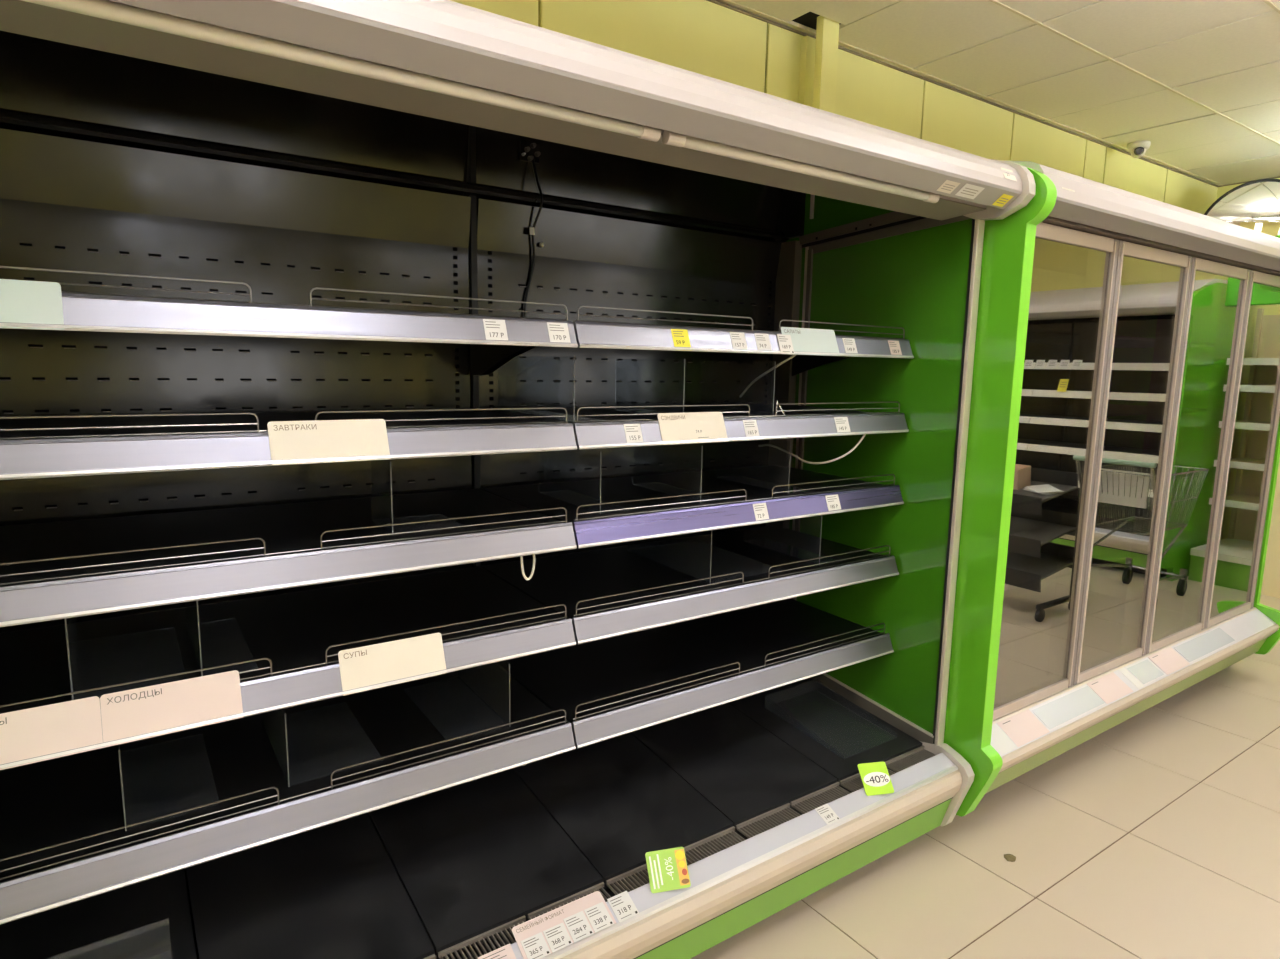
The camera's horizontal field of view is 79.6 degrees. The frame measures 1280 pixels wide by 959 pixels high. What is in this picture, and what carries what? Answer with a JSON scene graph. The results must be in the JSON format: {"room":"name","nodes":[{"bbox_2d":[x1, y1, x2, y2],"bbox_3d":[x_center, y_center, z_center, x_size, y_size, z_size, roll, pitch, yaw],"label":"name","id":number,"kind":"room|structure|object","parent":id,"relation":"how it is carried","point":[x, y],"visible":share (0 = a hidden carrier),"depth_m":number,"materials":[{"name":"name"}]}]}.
{"room":"shop","nodes":[
{"label":"shop","id":0,"kind":"room"},
{"bbox_2d":[450,0,1218,214],"bbox_3d":[1.375,-0.546,4.139,15.000,3.050,0.122,-5,10,-34],"label":"wall","id":1,"kind":"structure","parent":0,"point":[715,39],"depth_m":3.60,"materials":[{"name":"yellow"}]},
{"bbox_2d":[798,36,815,106],"bbox_3d":[0.752,-1.550,3.464,0.090,0.810,0.033,-5,10,-34],"label":"trim","id":2,"kind":"structure","parent":1,"relation":"attached to","point":[808,44],"depth_m":3.40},
{"bbox_2d":[813,16,838,113],"bbox_3d":[0.798,-1.552,3.346,0.097,0.850,0.040,-5,10,-34],"label":"trim","id":3,"kind":"structure","parent":1,"relation":"attached to","point":[827,30],"depth_m":3.29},
{"bbox_2d":[691,594,1279,958],"bbox_3d":[4.034,1.598,0.509,15.000,0.050,9.843,-5,10,-34],"label":"floor","id":4,"kind":"structure","parent":0,"point":[1156,835],"depth_m":2.48,"materials":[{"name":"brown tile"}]},
{"bbox_2d":[0,0,1035,958],"bbox_3d":[-0.261,0.116,2.011,2.630,2.300,1.062,-5,10,-34],"label":"display cabinet","id":5,"kind":"object","parent":4,"relation":"on","point":[246,215],"visible":0.92,"depth_m":1.93,"materials":[{"name":"black metal"}]},
{"bbox_2d":[0,279,63,329],"bbox_3d":[-1.032,-0.275,1.191,0.220,0.077,0.030,-5,10,-34],"label":"card","id":6,"kind":"object","parent":5,"relation":"on","point":[21,301],"visible":1,"depth_m":1.23,"materials":[{"name":"white paper"}]},
{"bbox_2d":[0,696,102,769],"bbox_3d":[-1.044,0.436,1.297,0.222,0.086,0.033,-5,10,-34],"label":"card","id":7,"kind":"object","parent":5,"relation":"on","point":[63,726],"visible":1,"depth_m":1.32,"materials":[{"name":"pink paper"}]},
{"bbox_2d":[0,869,196,958],"bbox_3d":[-1.162,0.970,1.575,0.414,0.105,0.750,-5,10,-34],"label":"tray","id":8,"kind":"object","parent":5,"relation":"on","point":[134,921],"depth_m":1.62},
{"bbox_2d":[64,617,186,699],"bbox_3d":[-1.057,0.299,1.581,0.181,0.165,0.346,-5,10,-34],"label":"divider","id":9,"kind":"object","parent":5,"relation":"on","point":[71,628],"visible":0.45,"depth_m":1.46,"materials":[{"name":"grey"}]},
{"bbox_2d":[118,734,218,830],"bbox_3d":[-1.019,0.566,1.650,0.161,0.165,0.346,-5,10,-34],"label":"divider","id":10,"kind":"object","parent":5,"relation":"on","point":[120,748],"visible":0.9,"depth_m":1.48,"materials":[{"name":"grey"}]},
{"bbox_2d":[100,670,243,747],"bbox_3d":[-0.862,0.421,1.422,0.221,0.086,0.033,-5,10,-34],"label":"card","id":11,"kind":"object","parent":5,"relation":"on","point":[133,712],"visible":1,"depth_m":1.42,"materials":[{"name":"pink paper"}]},
{"bbox_2d":[185,600,257,675],"bbox_3d":[-0.920,0.287,1.674,0.101,0.165,0.346,-5,10,-34],"label":"divider","id":12,"kind":"object","parent":5,"relation":"on","point":[191,607],"visible":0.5,"depth_m":1.58,"materials":[{"name":"grey"}]},
{"bbox_2d":[261,709,289,786],"bbox_3d":[-0.764,0.545,1.824,0.201,0.165,0.346,-5,10,-34],"label":"divider","id":13,"kind":"object","parent":5,"relation":"on","point":[271,721],"visible":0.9,"depth_m":1.71,"materials":[{"name":"grey"}]},
{"bbox_2d":[0,410,555,439],"bbox_3d":[-0.839,-0.116,1.715,1.248,0.034,0.568,-5,10,-34],"label":"shelf","id":14,"kind":"object","parent":5,"relation":"attached to","point":[468,424],"depth_m":1.66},
{"bbox_2d":[0,488,563,586],"bbox_3d":[-0.843,0.123,1.750,1.248,0.034,0.568,-5,10,-34],"label":"shelf","id":15,"kind":"object","parent":5,"relation":"attached to","point":[291,533],"depth_m":1.67,"materials":[{"name":"metal"}]},
{"bbox_2d":[0,663,564,882],"bbox_3d":[-0.852,0.634,1.825,1.248,0.034,0.568,-5,10,-34],"label":"shelf","id":16,"kind":"object","parent":5,"relation":"attached to","point":[46,803],"depth_m":1.70,"materials":[{"name":"metal"}]},
{"bbox_2d":[0,566,564,713],"bbox_3d":[-0.847,0.363,1.785,1.248,0.034,0.568,-5,10,-34],"label":"shelf","id":17,"kind":"object","parent":5,"relation":"attached to","point":[294,630],"depth_m":1.76,"materials":[{"name":"metal"}]},
{"bbox_2d":[186,813,434,958],"bbox_3d":[-0.817,0.942,1.810,0.414,0.105,0.750,-5,10,-34],"label":"tray","id":18,"kind":"object","parent":5,"relation":"on","point":[334,890],"depth_m":1.72,"materials":[{"name":"metal"}]},
{"bbox_2d":[267,419,390,464],"bbox_3d":[-0.610,-0.076,1.517,0.222,0.081,0.032,-5,10,-34],"label":"card","id":19,"kind":"object","parent":5,"relation":"on","point":[315,439],"visible":1,"depth_m":1.51,"materials":[{"name":"beige paper"}]},
{"bbox_2d":[386,460,392,532],"bbox_3d":[-0.529,0.026,1.823,0.171,0.165,0.161,-5,10,-34],"label":"divider","id":20,"kind":"object","parent":5,"relation":"on","point":[386,460],"visible":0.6,"depth_m":1.71,"materials":[{"name":"grey"}]},
{"bbox_2d":[338,633,446,695],"bbox_3d":[-0.528,0.393,1.650,0.221,0.086,0.033,-5,10,-34],"label":"card","id":21,"kind":"object","parent":5,"relation":"on","point":[369,665],"visible":1,"depth_m":1.65,"materials":[{"name":"beige paper"}]},
{"bbox_2d":[423,954,434,958],"bbox_3d":[-0.499,1.020,1.540,0.201,0.016,0.064,-5,10,-34],"label":"grille","id":22,"kind":"object","parent":5,"relation":"attached to","point":[425,956],"depth_m":1.61,"materials":[{"name":"silver metal"}]},
{"bbox_2d":[438,915,525,958],"bbox_3d":[-0.326,1.005,1.657,0.201,0.016,0.064,-5,10,-34],"label":"grille","id":23,"kind":"object","parent":5,"relation":"attached to","point":[451,947],"depth_m":1.67,"materials":[{"name":"silver metal"}]},
{"bbox_2d":[368,769,602,958],"bbox_3d":[-0.473,0.913,2.046,0.414,0.105,0.750,-5,10,-34],"label":"tray","id":24,"kind":"object","parent":5,"relation":"on","point":[472,862],"depth_m":1.89,"materials":[{"name":"metal"}]},
{"bbox_2d":[0,0,985,220],"bbox_3d":[-0.057,-0.714,1.613,2.510,0.014,0.148,-5,10,-34],"label":"canopy","id":25,"kind":"object","parent":5,"relation":"attached to","point":[16,16],"depth_m":1.38,"materials":[{"name":"beige"}]},
{"bbox_2d":[483,319,508,344],"bbox_3d":[-0.315,-0.323,1.679,0.052,0.054,0.021,-5,10,-34],"label":"price label","id":26,"kind":"object","parent":5,"relation":"on","point":[494,329],"visible":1,"depth_m":1.68,"materials":[{"name":"white paper"}]},
{"bbox_2d":[477,944,515,958],"bbox_3d":[-0.294,1.010,1.603,0.074,0.025,0.053,-5,10,-34],"label":"price label","id":27,"kind":"object","parent":5,"relation":"on","point":[505,952],"visible":1,"depth_m":1.62,"materials":[{"name":"white paper"}]},
{"bbox_2d":[483,949,506,958],"bbox_3d":[-0.297,1.010,1.600,0.054,0.019,0.042,-5,10,-34],"label":"print","id":28,"kind":"object","parent":27,"relation":"on","point":[498,953],"depth_m":1.62,"materials":[{"name":"grey"}]},
{"bbox_2d":[509,664,510,726],"bbox_3d":[-0.488,0.522,2.013,0.161,0.165,0.346,-5,10,-34],"label":"divider","id":29,"kind":"object","parent":5,"relation":"on","point":[509,664],"visible":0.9,"depth_m":1.92,"materials":[{"name":"grey"}]},
{"bbox_2d":[520,554,535,579],"bbox_3d":[-0.265,0.201,1.812,0.040,0.076,0.010,-6,11,-38],"label":"cable","id":30,"kind":"object","parent":5,"relation":"hanging from","point":[521,557],"visible":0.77,"depth_m":1.81,"materials":[{"name":"white plastic"}]},
{"bbox_2d":[520,140,540,162],"bbox_3d":[-0.327,-0.981,2.297,0.062,0.055,0.018,-5,10,-34],"label":"block","id":31,"kind":"object","parent":5,"relation":"attached to","point":[528,150],"visible":1,"depth_m":2.30,"materials":[{"name":"grey"}]},
{"bbox_2d":[523,156,543,316],"bbox_3d":[-0.316,-0.721,2.334,0.070,0.501,0.050,-5,10,-34],"label":"cable","id":32,"kind":"object","parent":5,"relation":"attached to","point":[531,229],"visible":0.98,"depth_m":2.32,"materials":[{"name":"black plastic"}]},
{"bbox_2d":[504,356,600,422],"bbox_3d":[-0.252,-0.255,2.122,0.101,0.165,0.456,-5,10,-34],"label":"divider","id":33,"kind":"object","parent":5,"relation":"on","point":[570,418],"visible":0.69,"depth_m":2.08,"materials":[{"name":"grey"}]},
{"bbox_2d":[547,322,570,346],"bbox_3d":[-0.186,-0.334,1.767,0.053,0.054,0.021,-5,10,-34],"label":"price label","id":34,"kind":"object","parent":5,"relation":"on","point":[558,332],"visible":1,"depth_m":1.77,"materials":[{"name":"white paper"}]},
{"bbox_2d":[512,891,615,958],"bbox_3d":[-0.167,0.990,1.704,0.225,0.036,0.077,-5,10,-34],"label":"card","id":35,"kind":"object","parent":5,"relation":"on","point":[543,922],"visible":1,"depth_m":1.71,"materials":[{"name":"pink paper"}]},
{"bbox_2d":[520,932,550,958],"bbox_3d":[-0.223,1.003,1.646,0.050,0.021,0.046,-5,10,-34],"label":"price label","id":36,"kind":"object","parent":35,"relation":"attached to","point":[535,947],"visible":1,"depth_m":1.65,"materials":[{"name":"white paper"}]},
{"bbox_2d":[524,938,542,958],"bbox_3d":[-0.226,1.003,1.644,0.034,0.016,0.036,-5,10,-34],"label":"print","id":37,"kind":"object","parent":36,"relation":"on","point":[533,947],"depth_m":1.64,"materials":[{"name":"grey"}]},
{"bbox_2d":[543,923,572,952],"bbox_3d":[-0.179,1.000,1.677,0.050,0.021,0.046,-5,10,-34],"label":"price label","id":38,"kind":"object","parent":35,"relation":"attached to","point":[557,937],"visible":1,"depth_m":1.68,"materials":[{"name":"white paper"}]},
{"bbox_2d":[546,927,564,948],"bbox_3d":[-0.181,0.999,1.674,0.036,0.016,0.036,-5,10,-34],"label":"print","id":39,"kind":"object","parent":38,"relation":"on","point":[555,936],"depth_m":1.67,"materials":[{"name":"grey"}]},
{"bbox_2d":[552,936,570,944],"bbox_3d":[-0.171,1.005,1.669,0.039,0.008,0.018,-5,10,-34],"label":"print","id":40,"kind":"object","parent":38,"relation":"on","point":[556,940],"depth_m":1.67,"materials":[{"name":"grey"}]},
{"bbox_2d":[563,911,593,942],"bbox_3d":[-0.137,0.994,1.709,0.050,0.024,0.051,-5,10,-34],"label":"price label","id":41,"kind":"object","parent":35,"relation":"attached to","point":[577,924],"visible":1,"depth_m":1.71,"materials":[{"name":"white paper"}]},
{"bbox_2d":[566,917,585,938],"bbox_3d":[-0.139,0.994,1.707,0.037,0.018,0.040,-5,10,-34],"label":"print","id":42,"kind":"object","parent":41,"relation":"on","point":[576,926],"depth_m":1.71,"materials":[{"name":"grey"}]},
{"bbox_2d":[584,902,613,932],"bbox_3d":[-0.093,0.991,1.739,0.050,0.024,0.051,-5,10,-34],"label":"price label","id":43,"kind":"object","parent":35,"relation":"attached to","point":[598,916],"visible":1,"depth_m":1.74,"materials":[{"name":"white paper"}]},
{"bbox_2d":[587,907,606,928],"bbox_3d":[-0.097,0.990,1.735,0.031,0.018,0.040,-5,10,-34],"label":"print","id":44,"kind":"object","parent":43,"relation":"on","point":[597,916],"depth_m":1.74,"materials":[{"name":"grey"}]},
{"bbox_2d":[528,882,610,919],"bbox_3d":[-0.154,0.991,1.775,0.201,0.016,0.064,-5,10,-34],"label":"grille","id":45,"kind":"object","parent":5,"relation":"attached to","point":[536,909],"depth_m":1.80,"materials":[{"name":"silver metal"}]},
{"bbox_2d":[589,449,600,514],"bbox_3d":[-0.159,-0.015,2.157,0.101,0.165,0.346,-5,10,-34],"label":"divider","id":46,"kind":"object","parent":5,"relation":"on","point":[589,449],"visible":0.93,"depth_m":1.99,"materials":[{"name":"grey"}]},
{"bbox_2d":[512,733,732,889],"bbox_3d":[-0.128,0.885,2.282,0.414,0.105,0.750,-5,10,-34],"label":"tray","id":47,"kind":"object","parent":5,"relation":"on","point":[618,800],"depth_m":2.14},
{"bbox_2d":[607,891,639,922],"bbox_3d":[-0.039,0.989,1.779,0.055,0.025,0.055,-5,10,-34],"label":"price label","id":48,"kind":"object","parent":5,"relation":"on","point":[622,905],"visible":1,"depth_m":1.78,"materials":[{"name":"white paper"}]},
{"bbox_2d":[610,896,630,918],"bbox_3d":[-0.044,0.989,1.774,0.032,0.019,0.043,-5,10,-34],"label":"print","id":49,"kind":"object","parent":48,"relation":"on","point":[620,905],"depth_m":1.78,"materials":[{"name":"grey"}]},
{"bbox_2d":[617,905,637,914],"bbox_3d":[-0.029,0.996,1.770,0.043,0.010,0.022,-5,10,-34],"label":"print","id":50,"kind":"object","parent":48,"relation":"on","point":[621,909],"depth_m":1.77,"materials":[{"name":"grey"}]},
{"bbox_2d":[606,864,648,894],"bbox_3d":[0.018,0.977,1.893,0.201,0.016,0.064,-5,10,-34],"label":"grille","id":51,"kind":"object","parent":5,"relation":"attached to","point":[617,876],"depth_m":1.88,"materials":[{"name":"silver metal"}]},
{"bbox_2d":[624,424,643,445],"bbox_3d":[-0.015,-0.112,1.921,0.049,0.054,0.021,-5,10,-34],"label":"price label","id":52,"kind":"object","parent":5,"relation":"on","point":[633,433],"visible":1,"depth_m":1.92,"materials":[{"name":"white paper"}]},
{"bbox_2d":[617,359,684,415],"bbox_3d":[0.063,-0.272,2.271,0.101,0.165,0.346,-5,10,-34],"label":"divider","id":53,"kind":"object","parent":5,"relation":"on","point":[643,411],"visible":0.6,"depth_m":2.33,"materials":[{"name":"grey"}]},
{"bbox_2d":[645,847,690,892],"bbox_3d":[0.068,0.947,1.864,0.100,0.067,0.062,-1,9,-16],"label":"card","id":54,"kind":"object","parent":5,"relation":"on","point":[667,869],"visible":1,"depth_m":1.86,"materials":[{"name":"green"}]},
{"bbox_2d":[675,850,684,867],"bbox_3d":[0.101,0.930,1.884,0.024,0.028,0.027,-5,10,-34],"label":"print","id":55,"kind":"object","parent":54,"relation":"on","point":[679,854],"depth_m":1.88,"materials":[{"name":"yellow"}]},
{"bbox_2d":[671,329,691,350],"bbox_3d":[0.105,-0.358,1.966,0.053,0.054,0.021,-5,10,-34],"label":"price label","id":56,"kind":"object","parent":5,"relation":"on","point":[680,337],"visible":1,"depth_m":1.97,"materials":[{"name":"yellow paper"}]},
{"bbox_2d":[481,465,887,530],"bbox_3d":[0.191,0.037,2.457,1.246,0.034,0.568,-5,10,-34],"label":"shelf","id":57,"kind":"object","parent":5,"relation":"attached to","point":[758,482],"depth_m":2.33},
{"bbox_2d":[487,404,881,434],"bbox_3d":[0.195,-0.201,2.422,1.246,0.034,0.568,-5,10,-34],"label":"shelf","id":58,"kind":"object","parent":5,"relation":"attached to","point":[800,416],"depth_m":2.27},
{"bbox_2d":[482,526,887,628],"bbox_3d":[0.186,0.278,2.492,1.246,0.034,0.568,-5,10,-34],"label":"shelf","id":59,"kind":"object","parent":5,"relation":"attached to","point":[566,579],"depth_m":2.38,"materials":[{"name":"metal"}]},
{"bbox_2d":[495,598,882,731],"bbox_3d":[0.182,0.549,2.532,1.246,0.034,0.568,-5,10,-34],"label":"shelf","id":60,"kind":"object","parent":5,"relation":"attached to","point":[565,678],"depth_m":2.39,"materials":[{"name":"metal"}]},
{"bbox_2d":[657,412,726,444],"bbox_3d":[0.141,-0.137,2.031,0.219,0.079,0.031,-5,10,-34],"label":"card","id":61,"kind":"object","parent":5,"relation":"on","point":[691,425],"visible":1,"depth_m":2.03,"materials":[{"name":"beige paper"}]},
{"bbox_2d":[691,444,702,503],"bbox_3d":[0.117,-0.038,2.345,0.101,0.165,0.346,-5,10,-34],"label":"divider","id":62,"kind":"object","parent":5,"relation":"on","point":[691,444],"visible":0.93,"depth_m":2.18,"materials":[{"name":"grey"}]},
{"bbox_2d":[684,826,744,865],"bbox_3d":[0.191,0.963,2.011,0.201,0.016,0.064,-5,10,-34],"label":"grille","id":63,"kind":"object","parent":5,"relation":"attached to","point":[708,838],"depth_m":2.02,"materials":[{"name":"silver metal"}]},
{"bbox_2d":[630,703,836,832],"bbox_3d":[0.216,0.856,2.517,0.414,0.105,0.750,-5,10,-34],"label":"tray","id":64,"kind":"object","parent":5,"relation":"on","point":[745,771],"depth_m":2.37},
{"bbox_2d":[730,332,748,352],"bbox_3d":[0.268,-0.371,2.077,0.053,0.054,0.021,-5,10,-34],"label":"price label","id":65,"kind":"object","parent":5,"relation":"on","point":[738,339],"visible":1,"depth_m":2.08,"materials":[{"name":"white paper"}]},
{"bbox_2d":[701,361,787,416],"bbox_3d":[0.343,-0.295,2.462,0.101,0.165,0.346,-5,10,-34],"label":"divider","id":66,"kind":"object","parent":5,"relation":"on","point":[760,413],"visible":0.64,"depth_m":2.45,"materials":[{"name":"grey"}]},
{"bbox_2d":[743,420,759,439],"bbox_3d":[0.311,-0.139,2.144,0.050,0.054,0.021,-5,10,-34],"label":"price label","id":67,"kind":"object","parent":5,"relation":"on","point":[750,426],"visible":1,"depth_m":2.14,"materials":[{"name":"white paper"}]},
{"bbox_2d":[753,503,768,523],"bbox_3d":[0.348,0.096,2.208,0.051,0.054,0.021,-5,10,-34],"label":"price label","id":68,"kind":"object","parent":5,"relation":"on","point":[760,509],"visible":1,"depth_m":2.21,"materials":[{"name":"white paper"}]},
{"bbox_2d":[754,333,771,349],"bbox_3d":[0.342,-0.377,2.128,0.053,0.054,0.021,-5,10,-34],"label":"price label","id":69,"kind":"object","parent":5,"relation":"on","point":[762,340],"visible":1,"depth_m":2.13,"materials":[{"name":"white paper"}]},
{"bbox_2d":[740,355,795,396],"bbox_3d":[0.387,-0.321,2.374,0.022,0.147,0.303,-3,9,-25],"label":"cable","id":70,"kind":"object","parent":5,"relation":"attached to","point":[792,356],"visible":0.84,"depth_m":2.35,"materials":[{"name":"white plastic"}]},
{"bbox_2d":[736,803,799,838],"bbox_3d":[0.363,0.949,2.129,0.201,0.016,0.064,-5,10,-34],"label":"grille","id":71,"kind":"object","parent":5,"relation":"attached to","point":[761,822],"depth_m":2.13,"materials":[{"name":"silver metal"}]},
{"bbox_2d":[777,334,794,353],"bbox_3d":[0.412,-0.383,2.174,0.053,0.054,0.021,-5,10,-34],"label":"price label","id":72,"kind":"object","parent":5,"relation":"attached to","point":[785,342],"visible":1,"depth_m":2.17,"materials":[{"name":"white paper"}]},
{"bbox_2d":[781,327,839,355],"bbox_3d":[0.497,-0.401,2.237,0.223,0.077,0.030,-5,10,-34],"label":"card","id":73,"kind":"object","parent":5,"relation":"attached to","point":[803,339],"visible":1,"depth_m":2.24,"materials":[{"name":"white paper"}]},
{"bbox_2d":[758,434,865,463],"bbox_3d":[0.545,-0.112,2.513,0.364,0.112,0.075,6,10,31],"label":"cable","id":74,"kind":"object","parent":5,"relation":"attached to","point":[863,436],"visible":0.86,"depth_m":2.46,"materials":[{"name":"white plastic"}]},
{"bbox_2d":[790,782,849,813],"bbox_3d":[0.535,0.934,2.246,0.201,0.016,0.064,-5,10,-34],"label":"grille","id":75,"kind":"object","parent":5,"relation":"attached to","point":[805,801],"depth_m":2.25,"materials":[{"name":"silver metal"}]},
{"bbox_2d":[728,678,921,786],"bbox_3d":[0.561,0.828,2.753,0.414,0.105,0.750,-5,10,-34],"label":"tray","id":76,"kind":"object","parent":5,"relation":"on","point":[836,725],"depth_m":2.63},
{"bbox_2d":[815,804,840,824],"bbox_3d":[0.528,0.943,2.165,0.052,0.024,0.051,-5,10,-34],"label":"price label","id":77,"kind":"object","parent":5,"relation":"on","point":[825,811],"visible":1,"depth_m":2.16,"materials":[{"name":"white paper"}]},
{"bbox_2d":[825,494,840,513],"bbox_3d":[0.600,0.076,2.379,0.057,0.054,0.021,-5,10,-34],"label":"price label","id":78,"kind":"object","parent":5,"relation":"on","point":[833,503],"visible":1,"depth_m":2.38,"materials":[{"name":"white paper"}]},
{"bbox_2d":[834,417,850,434],"bbox_3d":[0.622,-0.164,2.357,0.060,0.054,0.021,-5,10,-34],"label":"price label","id":79,"kind":"object","parent":5,"relation":"on","point":[842,424],"visible":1,"depth_m":2.36,"materials":[{"name":"white paper"}]},
{"bbox_2d":[842,338,857,352],"bbox_3d":[0.638,-0.402,2.330,0.054,0.054,0.021,-5,10,-34],"label":"price label","id":80,"kind":"object","parent":5,"relation":"on","point":[849,343],"visible":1,"depth_m":2.33,"materials":[{"name":"white paper"}]},
{"bbox_2d":[840,769,894,791],"bbox_3d":[0.707,0.920,2.364,0.201,0.016,0.064,-5,10,-34],"label":"grille","id":81,"kind":"object","parent":5,"relation":"attached to","point":[851,780],"depth_m":2.35,"materials":[{"name":"silver metal"}]},
{"bbox_2d":[857,762,893,795],"bbox_3d":[0.706,0.895,2.300,0.092,0.066,0.066,-1,9,-13],"label":"card","id":82,"kind":"object","parent":5,"relation":"on","point":[875,777],"visible":1,"depth_m":2.30,"materials":[{"name":"green"}]},
{"bbox_2d":[888,340,902,357],"bbox_3d":[0.814,-0.416,2.451,0.054,0.054,0.021,-5,10,-34],"label":"price label","id":83,"kind":"object","parent":5,"relation":"on","point":[894,346],"visible":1,"depth_m":2.45,"materials":[{"name":"white paper"}]},
{"bbox_2d":[885,746,935,771],"bbox_3d":[0.879,0.906,2.482,0.201,0.016,0.064,-5,10,-34],"label":"grille","id":84,"kind":"object","parent":5,"relation":"attached to","point":[908,758],"depth_m":2.48,"materials":[{"name":"silver metal"}]},
{"bbox_2d":[936,180,959,193],"bbox_3d":[0.812,-0.770,2.023,0.060,0.022,0.029,-5,10,-34],"label":"sticker","id":85,"kind":"object","parent":5,"relation":"attached to","point":[948,186],"visible":1,"depth_m":2.02,"materials":[{"name":"beige paper"}]},
{"bbox_2d":[955,183,984,198],"bbox_3d":[0.891,-0.778,2.075,0.085,0.025,0.032,-5,10,-34],"label":"sticker","id":86,"kind":"object","parent":5,"relation":"attached to","point":[970,191],"visible":1,"depth_m":2.07,"materials":[{"name":"white paper"}]},
{"bbox_2d":[961,188,976,195],"bbox_3d":[0.890,-0.776,2.074,0.061,0.011,0.015,-5,10,-34],"label":"print","id":87,"kind":"object","parent":86,"relation":"on","point":[964,191],"depth_m":2.07,"materials":[{"name":"grey"}]},
{"bbox_2d":[992,194,1013,206],"bbox_3d":[1.024,-0.787,2.168,0.050,0.025,0.032,-5,10,-34],"label":"sticker","id":88,"kind":"object","parent":5,"relation":"attached to","point":[1004,198],"visible":1,"depth_m":2.17,"materials":[{"name":"yellow paper"}]},
{"bbox_2d":[1000,167,1016,180],"bbox_3d":[1.025,-0.849,2.136,0.060,0.032,0.017,-5,10,-34],"label":"sticker","id":89,"kind":"object","parent":5,"relation":"attached to","point":[1007,176],"visible":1,"depth_m":2.13,"materials":[{"name":"beige paper"}]},
{"bbox_2d":[1004,854,1015,861],"bbox_3d":[1.204,1.228,2.500,0.036,0.009,0.043,5,9,23],"label":"scrap","id":90,"kind":"object","parent":4,"relation":"on","point":[1009,857],"visible":1,"depth_m":2.50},
{"bbox_2d":[943,160,1279,816],"bbox_3d":[1.947,-0.061,3.518,2.749,2.290,1.107,-5,10,-34],"label":"tall cabinet","id":91,"kind":"object","parent":4,"relation":"on","point":[1123,453],"visible":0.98,"depth_m":3.30,"materials":[{"name":"green"}]},
{"bbox_2d":[990,723,1017,755],"bbox_3d":[1.193,0.887,2.598,0.170,0.054,0.084,-5,10,-34],"label":"card","id":92,"kind":"object","parent":91,"relation":"on","point":[1000,741],"visible":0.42,"depth_m":2.61,"materials":[{"name":"white paper"}]},
{"bbox_2d":[997,709,1049,746],"bbox_3d":[1.351,0.874,2.707,0.205,0.054,0.084,-5,10,-34],"label":"card","id":93,"kind":"object","parent":91,"relation":"on","point":[1023,727],"visible":1,"depth_m":2.70,"materials":[{"name":"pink paper"}]},
{"bbox_2d":[1004,516,1191,589],"bbox_3d":[1.866,0.355,3.698,2.619,0.012,0.570,-5,10,-34],"label":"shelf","id":94,"kind":"object","parent":91,"relation":"attached to","point":[1033,549],"depth_m":3.88,"materials":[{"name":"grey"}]},
{"bbox_2d":[1012,461,1198,506],"bbox_3d":[1.872,0.019,3.649,2.619,0.012,0.570,-5,10,-34],"label":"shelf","id":95,"kind":"object","parent":91,"relation":"attached to","point":[1039,482],"depth_m":3.84,"materials":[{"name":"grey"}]},
{"bbox_2d":[1087,672,1133,703],"bbox_3d":[1.876,0.830,3.066,0.220,0.054,0.084,-5,10,-34],"label":"card","id":96,"kind":"object","parent":91,"relation":"on","point":[1109,687],"visible":1,"depth_m":3.06,"materials":[{"name":"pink paper"}]},
{"bbox_2d":[1019,404,1206,420],"bbox_3d":[1.878,-0.318,3.600,2.619,0.012,0.570,-5,10,-34],"label":"shelf","id":97,"kind":"object","parent":91,"relation":"attached to","point":[1027,411],"depth_m":3.78,"materials":[{"name":"grey"}]},
{"bbox_2d":[1026,328,1214,347],"bbox_3d":[1.884,-0.654,3.551,2.619,0.012,0.570,-5,10,-34],"label":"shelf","id":98,"kind":"object","parent":91,"relation":"attached to","point":[1036,338],"depth_m":3.73,"materials":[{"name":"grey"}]},
{"bbox_2d":[1119,667,1143,688],"bbox_3d":[2.025,0.818,3.167,0.048,0.054,0.084,-5,10,-34],"label":"card","id":99,"kind":"object","parent":91,"relation":"on","point":[1123,670],"visible":1,"depth_m":3.17,"materials":[{"name":"white paper"}]},
{"bbox_2d":[1148,647,1189,674],"bbox_3d":[2.320,0.794,3.369,0.228,0.054,0.084,-5,10,-34],"label":"card","id":100,"kind":"object","parent":91,"relation":"on","point":[1168,660],"visible":1,"depth_m":3.37,"materials":[{"name":"white paper"}]},
{"bbox_2d":[716,0,1279,185],"bbox_3d":[3.986,-1.496,0.205,15.000,0.102,10.200,-5,10,-34],"label":"ceiling","id":101,"kind":"structure","parent":0,"point":[1197,80],"depth_m":3.62,"materials":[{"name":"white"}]},
{"bbox_2d":[1127,140,1150,157],"bbox_3d":[3.184,-2.102,4.910,0.128,0.089,0.128,-5,10,-34],"label":"security camera","id":102,"kind":"object","parent":101,"relation":"attached to","point":[1137,149],"visible":1,"depth_m":4.87,"materials":[{"name":"beige"}]},
{"bbox_2d":[1216,176,1279,199],"bbox_3d":[4.781,-0.722,5.822,0.110,3.030,1.000,-5,10,-34],"label":"wall","id":103,"kind":"structure","parent":0,"point":[1223,189],"depth_m":5.92,"materials":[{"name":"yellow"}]},
{"bbox_2d":[1204,179,1279,237],"bbox_3d":[4.418,-1.718,5.465,0.785,0.731,0.580,-5,10,-34],"label":"convex mirror","id":104,"kind":"object","parent":103,"relation":"attached to","point":[1254,205],"visible":0.4,"depth_m":5.28,"materials":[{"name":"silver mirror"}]},
{"bbox_2d":[1261,458,1279,597],"bbox_3d":[4.576,-0.334,5.734,0.400,2.280,0.988,-5,10,-34],"label":"wall partition","id":105,"kind":"structure","parent":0,"point":[1270,583],"depth_m":5.51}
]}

